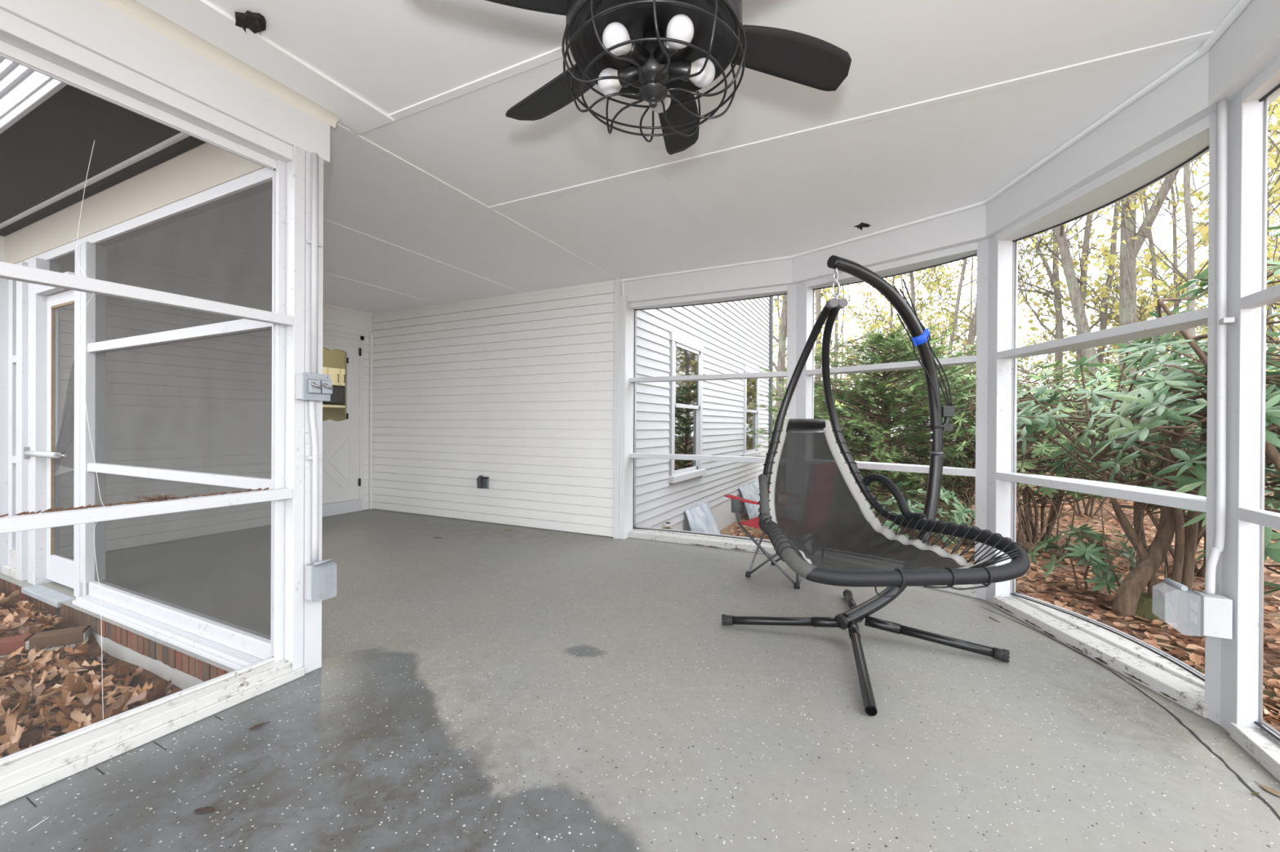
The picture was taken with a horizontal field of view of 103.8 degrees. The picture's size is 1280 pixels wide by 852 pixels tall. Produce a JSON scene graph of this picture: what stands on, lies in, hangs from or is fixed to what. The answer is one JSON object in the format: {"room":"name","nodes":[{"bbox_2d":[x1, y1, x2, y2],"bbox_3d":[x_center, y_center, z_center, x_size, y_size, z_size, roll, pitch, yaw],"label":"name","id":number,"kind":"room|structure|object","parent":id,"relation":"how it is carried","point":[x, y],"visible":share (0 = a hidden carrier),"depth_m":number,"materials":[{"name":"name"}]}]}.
{"room":"screened porch","nodes":[
{"label":"screened porch","id":0,"kind":"room"},
{"bbox_2d":[0,56,44,110],"bbox_3d":[-3.459,-2.995,2.654,3.820,3.100,0.168,0,0,26],"label":"wall","id":1,"kind":"structure","parent":0,"point":[15,78],"depth_m":2.26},
{"bbox_2d":[0,75,66,133],"bbox_3d":[-3.502,-1.410,2.587,3.820,0.070,0.025,0,0,26],"label":"trim","id":2,"kind":"structure","parent":1,"relation":"attached to","point":[46,86],"depth_m":2.15,"materials":[{"name":"wood"}]},
{"bbox_2d":[0,84,180,223],"bbox_3d":[-3.393,-1.443,2.809,3.820,0.044,0.470,0,0,26],"label":"ceiling","id":3,"kind":"structure","parent":1,"relation":"attached to","point":[46,153],"depth_m":2.52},
{"bbox_2d":[0,0,330,164],"bbox_3d":[-2.409,-1.286,0.291,0.130,0.215,4.408,0,0,26],"label":"trim","id":4,"kind":"structure","parent":1,"relation":"attached to","point":[95,26],"depth_m":1.74,"materials":[{"name":"white paint"}]},
{"bbox_2d":[0,8,292,169],"bbox_3d":[-2.438,-1.131,0.220,0.093,0.095,4.256,0,0,26],"label":"trim","id":5,"kind":"structure","parent":4,"relation":"attached to","point":[21,40],"depth_m":1.67,"materials":[{"name":"white paint"}]},
{"bbox_2d":[99,0,342,128],"bbox_3d":[-2.325,-1.361,0.262,0.045,0.036,4.430,0,0,26],"label":"trim","id":6,"kind":"structure","parent":1,"relation":"attached to","point":[133,9],"depth_m":1.85,"materials":[{"name":"beige paint"}]},
{"bbox_2d":[0,591,182,750],"bbox_3d":[-4.184,1.208,0.930,3.640,0.128,4.400,0,0,26],"label":"ground","id":7,"kind":"structure","parent":0,"point":[95,650],"depth_m":2.58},
{"bbox_2d":[0,625,90,657],"bbox_3d":[-4.152,1.156,2.113,2.548,0.092,0.092,0,0,-32],"label":"brick edging","id":8,"kind":"object","parent":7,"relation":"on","point":[56,638],"visible":0.89,"depth_m":2.69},
{"bbox_2d":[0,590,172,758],"bbox_3d":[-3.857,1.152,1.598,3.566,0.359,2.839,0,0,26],"label":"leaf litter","id":9,"kind":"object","parent":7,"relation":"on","point":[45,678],"visible":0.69,"depth_m":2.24,"materials":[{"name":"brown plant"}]},
{"bbox_2d":[0,235,373,510],"bbox_3d":[-4.072,-0.184,5.082,0.180,2.460,3.160,0,0,26],"label":"door frame","id":10,"kind":"structure","parent":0,"point":[335,317],"depth_m":6.04,"materials":[{"name":"white"}]},
{"bbox_2d":[0,278,16,572],"bbox_3d":[-4.665,0.091,3.647,0.376,2.510,0.200,0,0,26],"label":"trim","id":11,"kind":"structure","parent":10,"relation":"attached to","point":[7,287],"depth_m":3.60,"materials":[{"name":"white paint"}]},
{"bbox_2d":[0,136,205,236],"bbox_3d":[-3.142,-1.398,2.914,3.500,0.044,0.039,0,0,26],"label":"trim","id":12,"kind":"structure","parent":10,"relation":"attached to","point":[189,143],"depth_m":2.83,"materials":[{"name":"wood"}]},
{"bbox_2d":[0,577,229,681],"bbox_3d":[-3.162,1.109,2.895,3.490,0.098,0.072,0,0,26],"label":"trim","id":13,"kind":"structure","parent":10,"relation":"attached to","point":[203,671],"depth_m":2.61,"materials":[{"name":"brick"}]},
{"bbox_2d":[4,142,264,264],"bbox_3d":[-3.120,-1.286,2.960,3.500,0.265,0.060,0,0,26],"label":"trim","id":14,"kind":"structure","parent":10,"relation":"attached to","point":[206,166],"depth_m":2.77,"materials":[{"name":"beige paint"}]},
{"bbox_2d":[15,167,272,264],"bbox_3d":[-3.032,-1.126,2.925,3.310,0.055,0.065,0,0,26],"label":"trim","id":15,"kind":"structure","parent":10,"relation":"attached to","point":[263,175],"depth_m":2.60,"materials":[{"name":"white paint"}]},
{"bbox_2d":[322,328,364,516],"bbox_3d":[-3.676,-0.041,5.780,0.180,2.175,1.020,0,0,26],"label":"door","id":16,"kind":"structure","parent":10,"relation":"in","point":[342,441],"depth_m":6.04,"materials":[{"name":"paint"}]},
{"bbox_2d":[322,347,345,421],"bbox_3d":[-5.529,-0.343,7.708,0.095,2.750,3.800,0,0,26],"label":"wall","id":17,"kind":"structure","parent":0,"point":[334,358],"depth_m":8.41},
{"bbox_2d":[326,367,339,386],"bbox_3d":[-5.058,-0.797,8.146,0.351,0.280,0.200,0,0,26],"label":"upper cabinet","id":18,"kind":"object","parent":17,"relation":"attached to","point":[334,372],"visible":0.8,"depth_m":8.09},
{"bbox_2d":[322,386,345,404],"bbox_3d":[-5.006,-0.502,8.176,0.422,0.250,0.800,0,0,26],"label":"microwave oven","id":19,"kind":"object","parent":18,"relation":"attached to","point":[338,396],"visible":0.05,"depth_m":8.09,"materials":[{"name":"black plastic"}]},
{"bbox_2d":[371,280,624,537],"bbox_3d":[-1.761,-0.173,5.620,3.620,2.460,0.165,0,0,26],"label":"wall","id":20,"kind":"structure","parent":0,"point":[516,391],"depth_m":5.40,"materials":[{"name":"white"}]},
{"bbox_2d":[613,278,635,539],"bbox_3d":[-0.146,-0.162,4.837,0.110,2.460,0.235,0,0,26],"label":"trim","id":21,"kind":"structure","parent":20,"relation":"attached to","point":[624,368],"depth_m":4.74,"materials":[{"name":"white paint"}]},
{"bbox_2d":[628,285,786,554],"bbox_3d":[0.600,-0.053,4.556,1.481,2.250,0.192,0,0,26],"label":"window","id":22,"kind":"structure","parent":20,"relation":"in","point":[720,541],"depth_m":4.52,"materials":[{"name":"white paint"}]},
{"bbox_2d":[621,0,1252,281],"bbox_3d":[0.882,-1.367,0.798,2.376,0.020,7.960,0,0,1],"label":"trim","id":23,"kind":"structure","parent":20,"relation":"attached to","point":[1239,7],"depth_m":2.42,"materials":[{"name":"paint"}]},
{"bbox_2d":[0,0,1239,313],"bbox_3d":[-1.770,-1.454,1.644,7.080,0.198,7.400,0,0,26],"label":"ceiling","id":24,"kind":"structure","parent":0,"point":[433,195],"depth_m":2.35,"materials":[{"name":"paint"}]},
{"bbox_2d":[484,0,851,155],"bbox_3d":[0.038,-1.136,1.373,1.253,0.494,1.239,0,0,26],"label":"ceiling fan","id":25,"kind":"object","parent":24,"relation":"hanging from","point":[659,53],"visible":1,"depth_m":1.39,"materials":[{"name":"black paint"}]},
{"bbox_2d":[597,64,639,97],"bbox_3d":[-0.053,-0.983,1.420,0.144,0.068,0.068,0,0,26],"label":"bulb","id":26,"kind":"object","parent":25,"relation":"attached to","point":[630,73],"depth_m":1.41,"materials":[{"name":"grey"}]},
{"bbox_2d":[602,22,649,66],"bbox_3d":[-0.035,-0.983,1.304,0.090,0.069,0.144,0,0,26],"label":"bulb","id":27,"kind":"object","parent":25,"relation":"attached to","point":[615,33],"depth_m":1.27,"materials":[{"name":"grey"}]},
{"bbox_2d":[648,91,671,113],"bbox_3d":[0.050,-0.983,1.472,0.086,0.069,0.145,0,0,26],"label":"bulb","id":28,"kind":"object","parent":25,"relation":"attached to","point":[659,108],"depth_m":1.50,"materials":[{"name":"grey"}]},
{"bbox_2d":[653,13,693,64],"bbox_3d":[0.081,-0.982,1.285,0.134,0.069,0.117,0,0,26],"label":"bulb","id":29,"kind":"object","parent":25,"relation":"attached to","point":[680,27],"depth_m":1.24,"materials":[{"name":"white"}]},
{"bbox_2d":[668,57,715,88],"bbox_3d":[0.135,-0.982,1.389,0.136,0.069,0.114,0,0,26],"label":"bulb","id":30,"kind":"object","parent":25,"relation":"attached to","point":[677,68],"depth_m":1.37,"materials":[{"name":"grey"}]},
{"bbox_2d":[623,0,1279,302],"bbox_3d":[1.015,-1.269,0.847,2.611,0.215,8.223,0,0,1],"label":"beam","id":31,"kind":"structure","parent":24,"relation":"attached to","point":[1251,42],"depth_m":2.47,"materials":[{"name":"white paint"}]},
{"bbox_2d":[0,508,1279,851],"bbox_3d":[-1.798,1.226,1.668,7.040,0.321,7.420,0,0,26],"label":"floor","id":32,"kind":"structure","parent":0,"point":[478,686],"depth_m":1.75,"materials":[{"name":"grey paint"}]},
{"bbox_2d":[1,355,16,578],"bbox_3d":[-4.371,-0.032,3.537,0.280,2.160,0.100,0,0,26],"label":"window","id":33,"kind":"structure","parent":32,"relation":"on","point":[9,570],"depth_m":3.54,"materials":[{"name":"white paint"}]},
{"bbox_2d":[15,257,59,585],"bbox_3d":[-4.104,-0.030,3.418,0.315,2.160,0.120,0,0,26],"label":"trim","id":34,"kind":"structure","parent":32,"relation":"on","point":[31,307],"depth_m":3.34,"materials":[{"name":"white paint"}]},
{"bbox_2d":[21,584,75,608],"bbox_3d":[-3.720,1.065,3.152,0.600,0.034,0.080,0,0,26],"label":"step","id":35,"kind":"structure","parent":32,"relation":"on","point":[51,597],"depth_m":3.12,"materials":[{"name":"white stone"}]},
{"bbox_2d":[23,289,74,588],"bbox_3d":[-3.788,0.079,3.239,0.650,1.885,0.104,0,0,26],"label":"door","id":36,"kind":"structure","parent":32,"relation":"on","point":[60,451],"depth_m":3.28,"materials":[{"name":"white paint"}]},
{"bbox_2d":[35,252,75,296],"bbox_3d":[-3.717,-0.988,3.234,0.530,0.240,0.110,0,0,26],"label":"window","id":37,"kind":"structure","parent":36,"relation":"on","point":[65,264],"depth_m":3.24,"materials":[{"name":"glass"}]},
{"bbox_2d":[73,241,95,597],"bbox_3d":[-3.390,-0.026,3.086,0.200,2.160,0.090,0,0,26],"label":"trim","id":38,"kind":"structure","parent":32,"relation":"on","point":[85,253],"depth_m":3.03,"materials":[{"name":"white paint"}]},
{"bbox_2d":[0,53,304,805],"bbox_3d":[-2.420,-0.010,0.236,0.109,2.152,4.300,0,0,26],"label":"window","id":39,"kind":"structure","parent":32,"relation":"on","point":[24,772],"depth_m":1.68,"materials":[{"name":"white paint"}]},
{"bbox_2d":[76,140,110,719],"bbox_3d":[-1.749,0.019,1.610,0.087,1.895,0.063,0,0,26],"label":"thread","id":40,"kind":"object","parent":39,"relation":"hanging from","point":[94,140],"visible":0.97,"depth_m":1.63},
{"bbox_2d":[0,487,268,517],"bbox_3d":[-1.854,0.261,1.458,0.036,0.016,1.404,0,0,26],"label":"crumbs","id":41,"kind":"object","parent":39,"relation":"on","point":[260,489],"visible":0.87,"depth_m":1.65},
{"bbox_2d":[71,160,285,670],"bbox_3d":[-2.422,-0.027,2.588,2.035,2.196,0.135,0,0,26],"label":"window","id":42,"kind":"structure","parent":32,"relation":"on","point":[206,394],"depth_m":2.50,"materials":[{"name":"white paint"}]},
{"bbox_2d":[284,146,323,674],"bbox_3d":[-1.486,-0.056,2.192,0.125,2.245,0.122,0,0,26],"label":"post","id":43,"kind":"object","parent":32,"relation":"on","point":[302,617],"depth_m":2.14,"materials":[{"name":"white paint"}]},
{"bbox_2d":[306,152,322,562],"bbox_3d":[-1.409,-0.294,2.174,0.026,1.763,0.060,0,0,26],"label":"conduit","id":44,"kind":"object","parent":43,"relation":"attached to","point":[314,242],"visible":0.96,"depth_m":2.16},
{"bbox_2d":[295,372,333,401],"bbox_3d":[-1.388,-0.166,2.147,0.089,0.115,0.116,0,0,26],"label":"switch box","id":45,"kind":"object","parent":43,"relation":"attached to","point":[308,386],"visible":1,"depth_m":2.12,"materials":[{"name":"white paint"}]},
{"bbox_2d":[303,558,336,602],"bbox_3d":[-1.376,0.661,2.171,0.099,0.169,0.098,0,0,26],"label":"outlet box","id":46,"kind":"object","parent":43,"relation":"attached to","point":[317,575],"visible":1,"depth_m":2.15,"materials":[{"name":"white paint"}]},
{"bbox_2d":[724,488,803,589],"bbox_3d":[1.050,0.661,3.617,0.672,0.831,0.641,0,0,41],"label":"camp chair","id":47,"kind":"object","parent":32,"relation":"on","point":[737,503],"visible":0.3,"depth_m":3.53,"materials":[{"name":"fabric"}]},
{"bbox_2d":[786,281,813,419],"bbox_3d":[1.315,-0.048,4.162,0.208,2.250,0.132,0,0,39],"label":"trim","id":48,"kind":"structure","parent":32,"relation":"on","point":[799,297],"depth_m":4.10,"materials":[{"name":"white paint"}]},
{"bbox_2d":[721,255,1009,716],"bbox_3d":[1.208,0.114,2.571,1.299,1.938,0.988,0,0,-27],"label":"stand","id":49,"kind":"object","parent":32,"relation":"on","point":[849,619],"visible":0.92,"depth_m":2.66,"materials":[{"name":"black metal"}]},
{"bbox_2d":[812,617,840,627],"bbox_3d":[0.977,1.013,2.591,0.163,0.062,0.049,0,0,13],"label":"socket","id":50,"kind":"object","parent":49,"relation":"attached to","point":[828,622],"depth_m":2.58,"materials":[{"name":"black metal"}]},
{"bbox_2d":[848,620,861,638],"bbox_3d":[1.064,1.014,2.497,0.049,0.059,0.163,0,0,18],"label":"socket","id":51,"kind":"object","parent":49,"relation":"attached to","point":[853,628],"depth_m":2.47,"materials":[{"name":"black metal"}]},
{"bbox_2d":[849,605,862,622],"bbox_3d":[1.161,1.008,2.692,0.049,0.065,0.164,0,0,17],"label":"socket","id":52,"kind":"object","parent":49,"relation":"attached to","point":[851,606],"depth_m":2.74,"materials":[{"name":"black metal"}]},
{"bbox_2d":[864,616,900,634],"bbox_3d":[1.234,1.012,2.554,0.164,0.063,0.049,0,0,28],"label":"socket","id":53,"kind":"object","parent":49,"relation":"attached to","point":[872,622],"depth_m":2.54,"materials":[{"name":"black metal"}]},
{"bbox_2d":[758,267,1030,597],"bbox_3d":[1.007,-0.078,2.396,1.012,1.462,1.105,0,0,-5],"label":"lounge","id":54,"kind":"object","parent":49,"relation":"hanging from","point":[818,519],"visible":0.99,"depth_m":2.63,"materials":[{"name":"fabric"}]},
{"bbox_2d":[804,242,977,598],"bbox_3d":[1.810,-0.044,3.679,0.232,2.250,1.209,0,0,-42],"label":"window","id":55,"kind":"structure","parent":32,"relation":"on","point":[908,265],"depth_m":3.52,"materials":[{"name":"white paint"}]},
{"bbox_2d":[974,234,1017,604],"bbox_3d":[2.199,-0.041,3.128,0.131,2.250,0.234,0,0,-11],"label":"trim","id":56,"kind":"structure","parent":32,"relation":"on","point":[995,260],"depth_m":3.04,"materials":[{"name":"white paint"}]},
{"bbox_2d":[991,115,1209,718],"bbox_3d":[2.247,-0.039,2.444,0.257,2.250,1.178,0,0,2],"label":"window","id":57,"kind":"structure","parent":32,"relation":"on","point":[1141,662],"depth_m":2.32,"materials":[{"name":"white paint"}]},
{"bbox_2d":[1204,91,1263,733],"bbox_3d":[2.145,-0.038,1.805,0.110,2.250,0.196,0,0,26],"label":"post","id":58,"kind":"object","parent":32,"relation":"on","point":[1231,665],"depth_m":1.74,"materials":[{"name":"white paint"}]},
{"bbox_2d":[1163,577,1232,639],"bbox_3d":[1.979,0.652,1.801,0.174,0.176,0.100,0,0,26],"label":"outlet box","id":59,"kind":"object","parent":58,"relation":"attached to","point":[1207,615],"visible":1,"depth_m":1.75,"materials":[{"name":"white paint"}]},
{"bbox_2d":[1204,99,1234,595],"bbox_3d":[2.052,-0.279,1.774,0.062,1.754,0.069,0,0,26],"label":"conduit","id":60,"kind":"object","parent":58,"relation":"attached to","point":[1222,321],"visible":1,"depth_m":1.78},
{"bbox_2d":[1230,55,1279,782],"bbox_3d":[1.394,-0.038,0.198,0.155,2.250,3.381,0,0,26],"label":"window","id":61,"kind":"structure","parent":32,"relation":"on","point":[1263,744],"depth_m":1.69,"materials":[{"name":"white paint"}]},
{"bbox_2d":[634,297,769,533],"bbox_3d":[1.267,-1.582,7.840,0.178,7.100,6.600,0,0,26],"label":"wall","id":62,"kind":"structure","parent":0,"point":[733,335],"depth_m":7.00,"materials":[{"name":"wood"}]},
{"bbox_2d":[667,331,706,483],"bbox_3d":[0.585,-0.217,6.280,0.133,1.750,1.140,0,0,26],"label":"window","id":63,"kind":"structure","parent":62,"relation":"in","point":[686,357],"depth_m":6.24,"materials":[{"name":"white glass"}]},
{"bbox_2d":[742,365,761,457],"bbox_3d":[2.066,-0.246,9.313,0.133,1.630,1.150,0,0,26],"label":"window","id":64,"kind":"structure","parent":62,"relation":"in","point":[751,413],"depth_m":9.31,"materials":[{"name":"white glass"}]},
{"bbox_2d":[768,296,773,488],"bbox_3d":[2.798,-1.731,10.764,0.080,6.800,0.160,0,0,26],"label":"trim","id":65,"kind":"structure","parent":62,"relation":"attached to","point":[771,301],"depth_m":10.69,"materials":[{"name":"wood"}]},
{"bbox_2d":[720,442,1279,732],"bbox_3d":[19.403,1.882,28.362,90.000,1.270,92.000,0,0,26],"label":"ground","id":66,"kind":"structure","parent":0,"point":[1270,579],"depth_m":4.27,"materials":[{"name":"plant"}]},
{"bbox_2d":[684,501,720,535],"bbox_3d":[0.881,1.330,6.492,0.357,0.605,1.017,0,0,26],"label":"window well cover","id":67,"kind":"object","parent":66,"relation":"on","point":[700,518],"visible":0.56,"depth_m":6.45,"materials":[{"name":"plastic"}]},
{"bbox_2d":[738,480,759,519],"bbox_3d":[2.134,1.331,9.057,0.357,0.605,1.564,0,0,26],"label":"window well cover","id":68,"kind":"object","parent":66,"relation":"on","point":[750,491],"visible":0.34,"depth_m":8.70,"materials":[{"name":"plastic"}]},
{"bbox_2d":[746,382,879,489],"bbox_3d":[2.967,0.372,8.389,2.181,2.412,2.563,0,0,33],"label":"cedar tree","id":69,"kind":"object","parent":66,"relation":"on","point":[783,391],"visible":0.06,"depth_m":8.43,"materials":[{"name":"green plant"}]},
{"bbox_2d":[773,286,872,392],"bbox_3d":[6.759,-4.790,20.818,5.304,13.335,4.402,0,0,-14],"label":"bare tree","id":70,"kind":"object","parent":66,"relation":"on","point":[828,290],"visible":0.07,"depth_m":20.81,"materials":[{"name":"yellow plant"}]},
{"bbox_2d":[814,286,839,408],"bbox_3d":[5.261,-5.614,14.414,5.114,14.777,7.264,0,0,-15],"label":"tree","id":71,"kind":"object","parent":66,"relation":"on","point":[818,298],"visible":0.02,"depth_m":15.00,"materials":[{"name":"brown plant"}]},
{"bbox_2d":[772,288,893,464],"bbox_3d":[3.997,-4.692,13.350,6.033,12.855,5.791,0,0,-5],"label":"leaning tree","id":72,"kind":"object","parent":66,"relation":"on","point":[782,348],"visible":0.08,"depth_m":13.34,"materials":[{"name":"grey plant"}]},
{"bbox_2d":[754,382,942,508],"bbox_3d":[2.680,0.365,6.744,2.467,1.968,2.382,0,0,-5],"label":"cedar tree","id":73,"kind":"object","parent":66,"relation":"on","point":[820,396],"visible":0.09,"depth_m":6.25,"materials":[{"name":"green plant"}]},
{"bbox_2d":[821,276,962,419],"bbox_3d":[9.587,-4.924,18.746,5.523,12.880,5.889,0,0,26],"label":"bare tree","id":74,"kind":"object","parent":66,"relation":"on","point":[863,322],"visible":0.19,"depth_m":18.98,"materials":[{"name":"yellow plant"}]},
{"bbox_2d":[859,271,939,409],"bbox_3d":[12.078,-4.340,23.425,4.844,11.813,5.802,0,0,-1],"label":"bare tree","id":75,"kind":"object","parent":66,"relation":"on","point":[889,278],"visible":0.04,"depth_m":23.36,"materials":[{"name":"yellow plant"}]},
{"bbox_2d":[757,324,1057,525],"bbox_3d":[2.789,0.036,5.976,3.214,2.440,3.162,0,0,-43],"label":"shrub","id":76,"kind":"object","parent":66,"relation":"on","point":[901,348],"visible":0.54,"depth_m":5.81,"materials":[{"name":"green plant"}]},
{"bbox_2d":[859,480,975,546],"bbox_3d":[2.532,0.906,4.737,1.414,0.747,1.382,0,0,26],"label":"rhododendron","id":77,"kind":"object","parent":66,"relation":"on","point":[891,503],"visible":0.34,"depth_m":4.55,"materials":[{"name":"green plant"}]},
{"bbox_2d":[845,264,1029,460],"bbox_3d":[9.115,-6.280,15.876,4.918,15.504,7.539,0,0,8],"label":"bare tree","id":78,"kind":"object","parent":66,"relation":"on","point":[913,294],"visible":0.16,"depth_m":16.43,"materials":[{"name":"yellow plant"}]},
{"bbox_2d":[868,355,1042,522],"bbox_3d":[3.770,0.157,6.458,2.324,2.236,2.260,0,0,-36],"label":"rhododendron","id":79,"kind":"object","parent":66,"relation":"on","point":[949,367],"visible":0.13,"depth_m":6.37,"materials":[{"name":"green plant"}]},
{"bbox_2d":[862,398,1079,545],"bbox_3d":[3.451,0.498,5.906,1.594,1.588,2.698,0,0,-4],"label":"bare shrub","id":80,"kind":"object","parent":66,"relation":"on","point":[953,489],"visible":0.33,"depth_m":5.29,"materials":[{"name":"brown plant"}]},
{"bbox_2d":[877,345,1069,527],"bbox_3d":[4.044,0.176,6.233,2.084,2.311,2.176,0,0,26],"label":"rhododendron","id":81,"kind":"object","parent":66,"relation":"on","point":[962,464],"visible":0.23,"depth_m":5.95,"materials":[{"name":"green plant"}]},
{"bbox_2d":[907,256,1050,393],"bbox_3d":[15.383,-6.213,23.438,6.023,15.615,6.972,0,0,-39],"label":"bare tree","id":82,"kind":"object","parent":66,"relation":"on","point":[971,277],"visible":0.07,"depth_m":23.42,"materials":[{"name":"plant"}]},
{"bbox_2d":[889,232,1084,467],"bbox_3d":[10.413,-5.246,15.317,7.074,13.423,4.640,0,0,26],"label":"bare tree","id":83,"kind":"object","parent":66,"relation":"on","point":[973,332],"visible":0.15,"depth_m":15.05,"materials":[{"name":"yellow plant"}]},
{"bbox_2d":[884,346,1121,572],"bbox_3d":[3.393,0.282,4.522,2.041,1.977,1.470,0,0,20],"label":"bare shrub","id":84,"kind":"object","parent":66,"relation":"on","point":[1020,527],"visible":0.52,"depth_m":4.46,"materials":[{"name":"brown plant"}]},
{"bbox_2d":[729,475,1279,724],"bbox_3d":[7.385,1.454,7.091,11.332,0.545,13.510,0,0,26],"label":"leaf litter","id":85,"kind":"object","parent":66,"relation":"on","point":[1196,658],"visible":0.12,"depth_m":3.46,"materials":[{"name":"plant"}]},
{"bbox_2d":[918,256,1095,397],"bbox_3d":[16.807,-5.529,23.270,6.938,14.238,6.334,0,0,26],"label":"bare tree","id":86,"kind":"object","parent":66,"relation":"on","point":[958,264],"visible":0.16,"depth_m":23.26,"materials":[{"name":"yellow plant"}]},
{"bbox_2d":[961,538,1084,563],"bbox_3d":[3.731,1.198,4.930,0.132,0.141,0.971,0,0,-40],"label":"fallen branch","id":87,"kind":"object","parent":66,"relation":"on","point":[1028,545],"visible":0.19,"depth_m":4.79,"materials":[{"name":"wood"}]},
{"bbox_2d":[928,208,1120,458],"bbox_3d":[9.764,-5.266,13.640,6.606,13.511,5.424,0,0,-38],"label":"tree","id":88,"kind":"object","parent":66,"relation":"on","point":[1028,260],"visible":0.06,"depth_m":13.19,"materials":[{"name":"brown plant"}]},
{"bbox_2d":[951,200,1159,404],"bbox_3d":[11.776,-5.215,13.672,5.203,13.421,7.303,0,0,-38],"label":"tree","id":89,"kind":"object","parent":66,"relation":"on","point":[1057,295],"visible":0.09,"depth_m":13.81,"materials":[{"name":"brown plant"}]},
{"bbox_2d":[915,360,1199,543],"bbox_3d":[4.060,0.278,5.173,2.126,2.060,2.211,0,0,22],"label":"rhododendron","id":90,"kind":"object","parent":66,"relation":"on","point":[1057,500],"visible":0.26,"depth_m":4.97,"materials":[{"name":"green plant"}]},
{"bbox_2d":[951,354,1179,517],"bbox_3d":[6.294,0.191,7.123,3.186,2.296,3.097,0,0,30],"label":"rhododendron","id":91,"kind":"object","parent":66,"relation":"on","point":[1090,501],"visible":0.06,"depth_m":7.01,"materials":[{"name":"green plant"}]},
{"bbox_2d":[1027,524,1140,598],"bbox_3d":[3.293,1.013,3.733,0.732,0.562,0.667,0,0,26],"label":"rhododendron","id":92,"kind":"object","parent":66,"relation":"on","point":[1096,555],"visible":0.9,"depth_m":3.60,"materials":[{"name":"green plant"}]},
{"bbox_2d":[1017,169,1179,484],"bbox_3d":[9.846,-5.912,9.841,7.732,14.669,7.105,0,0,26],"label":"forked tree","id":93,"kind":"object","parent":66,"relation":"on","point":[1129,252],"visible":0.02,"depth_m":10.00,"materials":[{"name":"grey plant"}]},
{"bbox_2d":[1017,192,1208,470],"bbox_3d":[13.303,-7.001,13.312,6.547,16.990,6.810,0,0,-30],"label":"bare tree","id":94,"kind":"object","parent":66,"relation":"on","point":[1103,326],"visible":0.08,"depth_m":13.27,"materials":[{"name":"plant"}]},
{"bbox_2d":[1040,271,1208,477],"bbox_3d":[13.369,-1.357,13.233,4.191,5.584,4.220,0,0,29],"label":"shrub","id":95,"kind":"object","parent":66,"relation":"on","point":[1204,331],"visible":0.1,"depth_m":13.11,"materials":[{"name":"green plant"}]},
{"bbox_2d":[1099,423,1185,619],"bbox_3d":[3.332,0.644,3.293,0.422,1.318,0.283,0,0,26],"label":"trunk","id":96,"kind":"object","parent":66,"relation":"on","point":[1127,596],"visible":0.73,"depth_m":3.25,"materials":[{"name":"brown plant"}]},
{"bbox_2d":[1023,414,1269,591],"bbox_3d":[3.550,0.576,3.440,1.080,1.428,1.248,0,0,-33],"label":"bare shrub","id":97,"kind":"object","parent":66,"relation":"on","point":[1144,514],"visible":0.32,"depth_m":3.40,"materials":[{"name":"brown plant"}]},
{"bbox_2d":[1016,338,1279,625],"bbox_3d":[3.481,0.372,3.285,2.005,1.893,1.764,0,0,-29],"label":"rhododendron","id":98,"kind":"object","parent":66,"relation":"on","point":[1185,540],"visible":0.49,"depth_m":3.19,"materials":[{"name":"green plant"}]},
{"bbox_2d":[1026,158,1279,374],"bbox_3d":[13.184,-5.316,13.133,5.747,13.538,5.522,0,0,-36],"label":"bare tree","id":99,"kind":"object","parent":66,"relation":"on","point":[1103,249],"visible":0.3,"depth_m":12.92,"materials":[{"name":"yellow plant"}]},
{"bbox_2d":[1134,591,1179,625],"bbox_3d":[3.326,1.223,3.294,0.338,0.235,0.338,0,0,26],"label":"stump","id":100,"kind":"object","parent":66,"relation":"on","point":[1150,608],"visible":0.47,"depth_m":3.19,"materials":[{"name":"brown wood"}]},
{"bbox_2d":[1046,109,1279,378],"bbox_3d":[15.618,-4.473,14.614,4.814,11.984,5.868,0,0,7],"label":"bare tree","id":101,"kind":"object","parent":66,"relation":"on","point":[1175,243],"visible":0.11,"depth_m":14.96,"materials":[{"name":"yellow plant"}]},
{"bbox_2d":[1049,308,1279,577],"bbox_3d":[4.805,0.166,4.244,2.116,2.317,2.319,0,0,39],"label":"rhododendron","id":102,"kind":"object","parent":66,"relation":"on","point":[1201,573],"visible":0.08,"depth_m":4.29,"materials":[{"name":"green plant"}]},
{"bbox_2d":[1073,226,1279,594],"bbox_3d":[3.480,0.150,2.461,1.805,2.333,1.851,0,0,-20],"label":"rhododendron","id":103,"kind":"object","parent":66,"relation":"on","point":[1272,550],"visible":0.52,"depth_m":2.64,"materials":[{"name":"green plant"}]},
{"bbox_2d":[1092,96,1279,431],"bbox_3d":[9.966,-5.357,8.976,5.464,13.574,6.605,0,0,-38],"label":"tree","id":104,"kind":"object","parent":66,"relation":"on","point":[1186,194],"visible":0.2,"depth_m":8.77,"materials":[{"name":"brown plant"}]},
{"bbox_2d":[1107,97,1279,386],"bbox_3d":[13.463,-4.797,9.893,5.943,12.517,4.910,0,0,-19],"label":"bare tree","id":105,"kind":"object","parent":66,"relation":"on","point":[1148,256],"visible":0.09,"depth_m":10.93,"materials":[{"name":"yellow plant"}]},
{"bbox_2d":[1177,135,1279,357],"bbox_3d":[18.570,-3.812,14.500,4.437,10.713,4.576,0,0,-17],"label":"bare tree","id":106,"kind":"object","parent":66,"relation":"on","point":[1271,241],"visible":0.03,"depth_m":14.81,"materials":[{"name":"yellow plant"}]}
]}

